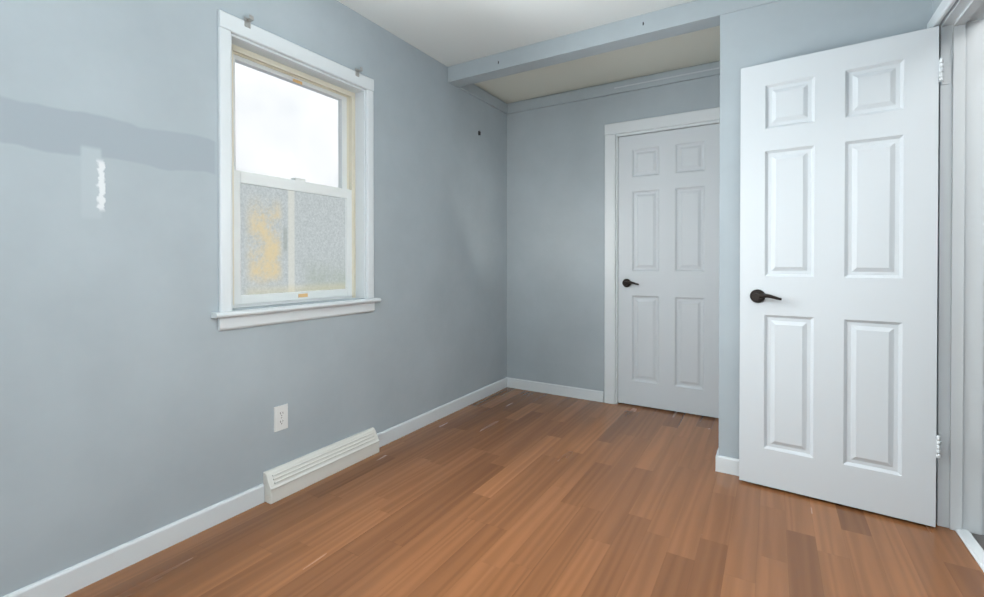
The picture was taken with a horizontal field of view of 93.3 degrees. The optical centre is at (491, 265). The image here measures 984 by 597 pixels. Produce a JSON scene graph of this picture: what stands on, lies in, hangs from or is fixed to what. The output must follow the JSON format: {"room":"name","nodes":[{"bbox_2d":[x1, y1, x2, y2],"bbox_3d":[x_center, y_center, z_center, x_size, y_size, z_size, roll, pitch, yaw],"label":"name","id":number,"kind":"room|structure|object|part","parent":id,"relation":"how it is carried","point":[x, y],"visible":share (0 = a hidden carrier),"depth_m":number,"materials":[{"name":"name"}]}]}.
{"room":"empty bedroom","nodes":[
{"label":"empty bedroom","id":0,"kind":"room"},
{"bbox_2d":[0,0,506,596],"bbox_3d":[-1.227,-0.162,2.001,0.200,2.479,5.144,0,0,31],"label":"wall","id":1,"kind":"structure","parent":0,"point":[140,394],"depth_m":1.80,"materials":[{"name":"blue paint"}]},
{"bbox_2d":[2,483,263,596],"bbox_3d":[-1.723,1.044,0.982,0.013,0.082,2.643,0,0,31],"label":"baseboard","id":2,"kind":"structure","parent":1,"relation":"attached to","point":[72,579],"depth_m":1.69,"materials":[{"name":"grey paint"}]},
{"bbox_2d":[274,404,287,431],"bbox_3d":[-0.994,0.720,2.192,0.008,0.115,0.070,0,0,31],"label":"duplex electrical outlet","id":3,"kind":"object","parent":1,"relation":"attached to","point":[280,417],"visible":1,"depth_m":2.19,"materials":[{"name":"white plastic"}]},
{"bbox_2d":[211,9,380,330],"bbox_3d":[-0.973,-0.405,2.347,0.226,1.358,0.932,0,0,31],"label":"double-hung window","id":4,"kind":"structure","parent":1,"relation":"in","point":[286,241],"depth_m":2.31,"materials":[{"name":"white wood"}]},
{"bbox_3d":[-1.004,-0.400,2.370,0.039,1.070,0.613,0,0,31],"label":"glass","id":5,"kind":"part","parent":4,"relation":"part of","materials":[{"name":"clear glass"}]},
{"bbox_2d":[263,427,378,503],"bbox_3d":[-0.843,1.009,2.392,0.062,0.132,0.675,0,0,31],"label":"air vent","id":6,"kind":"object","parent":1,"relation":"in","point":[282,481],"visible":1,"depth_m":2.32,"materials":[{"name":"white metal"}]},
{"bbox_2d":[377,377,509,447],"bbox_3d":[-0.277,1.026,3.377,0.013,0.082,1.592,0,0,31],"label":"baseboard","id":7,"kind":"structure","parent":1,"relation":"attached to","point":[391,434],"depth_m":3.20,"materials":[{"name":"grey paint"}]},
{"bbox_2d":[65,387,983,596],"bbox_3d":[0.851,1.129,1.713,4.065,0.100,6.780,0,0,31],"label":"floor","id":8,"kind":"structure","parent":0,"point":[509,492],"depth_m":1.88,"materials":[{"name":"laminate"}]},
{"bbox_2d":[337,0,719,103],"bbox_3d":[-0.070,-1.440,1.294,2.901,0.112,5.144,0,0,31],"label":"ceiling","id":9,"kind":"structure","parent":0,"point":[447,33],"depth_m":2.85,"materials":[{"name":"grey paint"}]},
{"bbox_2d":[507,61,719,390],"bbox_3d":[1.314,-0.172,3.405,2.701,2.479,0.115,0,0,31],"label":"wall","id":10,"kind":"structure","parent":0,"point":[555,233],"depth_m":3.78,"materials":[{"name":"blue paint"}]},
{"bbox_2d":[510,378,603,401],"bbox_3d":[0.508,1.023,3.826,0.834,0.082,0.013,0,0,31],"label":"baseboard","id":11,"kind":"structure","parent":10,"relation":"attached to","point":[580,393],"depth_m":3.80,"materials":[{"name":"grey paint"}]},
{"bbox_2d":[458,62,719,113],"bbox_3d":[1.035,-1.342,3.066,2.565,0.080,0.743,0,0,31],"label":"trim","id":12,"kind":"structure","parent":10,"relation":"attached to","point":[542,102],"depth_m":3.58,"materials":[{"name":"blue paint"}]},
{"bbox_2d":[604,107,719,403],"bbox_3d":[1.626,-0.006,3.209,1.692,2.149,0.131,0,0,31],"label":"trim","id":13,"kind":"structure","parent":10,"relation":"attached to","point":[614,132],"depth_m":3.56,"materials":[{"name":"grey paint"}]},
{"bbox_2d":[614,67,719,88],"bbox_3d":[1.358,-1.344,3.278,0.998,0.008,0.004,0,0,31],"label":"trim","id":14,"kind":"structure","parent":10,"relation":"attached to","point":[668,77],"depth_m":3.33,"materials":[{"name":"grey"}]},
{"bbox_2d":[618,123,719,417],"bbox_3d":[1.264,0.040,3.366,0.711,2.030,0.099,0,0,31],"label":"closet door","id":15,"kind":"structure","parent":10,"relation":"in","point":[668,264],"depth_m":3.37,"materials":[{"name":"grey paint"}]},
{"bbox_2d":[448,0,780,87],"bbox_3d":[0.812,-1.351,2.696,2.565,0.111,0.121,0,0,31],"label":"header beam","id":16,"kind":"structure","parent":0,"point":[687,17],"depth_m":2.74,"materials":[{"name":"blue paint"}]},
{"bbox_2d":[719,0,931,458],"bbox_3d":[1.620,-0.108,2.221,0.953,2.368,0.115,0,0,31],"label":"wall","id":17,"kind":"structure","parent":0,"point":[771,32],"depth_m":2.36,"materials":[{"name":"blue paint"}]},
{"bbox_2d":[716,449,738,475],"bbox_3d":[1.530,1.035,2.222,0.830,0.082,0.035,0,0,31],"label":"baseboard","id":18,"kind":"structure","parent":17,"relation":"attached to","point":[728,465],"depth_m":2.39,"materials":[{"name":"grey paint"}]},
{"bbox_2d":[932,0,941,434],"bbox_3d":[0.862,-0.149,0.174,0.136,2.479,4.173,0,0,31],"label":"wall","id":19,"kind":"structure","parent":0,"point":[935,4],"depth_m":1.93,"materials":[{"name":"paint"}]},
{"bbox_2d":[739,26,942,526],"bbox_3d":[1.523,0.050,2.093,0.721,2.030,0.109,0,0,31],"label":"bedroom door","id":20,"kind":"structure","parent":19,"relation":"in","point":[838,254],"depth_m":2.06,"materials":[{"name":"grey paint"}]},
{"bbox_2d":[927,0,983,534],"bbox_3d":[1.678,0.022,1.526,0.168,2.117,1.017,0,0,31],"label":"trim","id":21,"kind":"structure","parent":19,"relation":"attached to","point":[960,407],"depth_m":1.88,"materials":[{"name":"grey paint"}]},
{"bbox_2d":[955,529,983,571],"bbox_3d":[1.683,1.077,1.514,0.046,0.009,0.865,0,0,31],"label":"trim","id":22,"kind":"structure","parent":19,"relation":"attached to","point":[972,545],"depth_m":1.77,"materials":[{"name":"grey paint"}]},
{"label":"outside","id":23,"kind":"structure","parent":0,"visible":0},
{"bbox_2d":[235,62,337,186],"bbox_3d":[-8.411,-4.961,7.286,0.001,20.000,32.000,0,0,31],"label":"window pane","id":24,"kind":"structure","parent":23,"point":[260,101],"depth_m":12.18,"materials":[{"name":"glass"}]}
]}

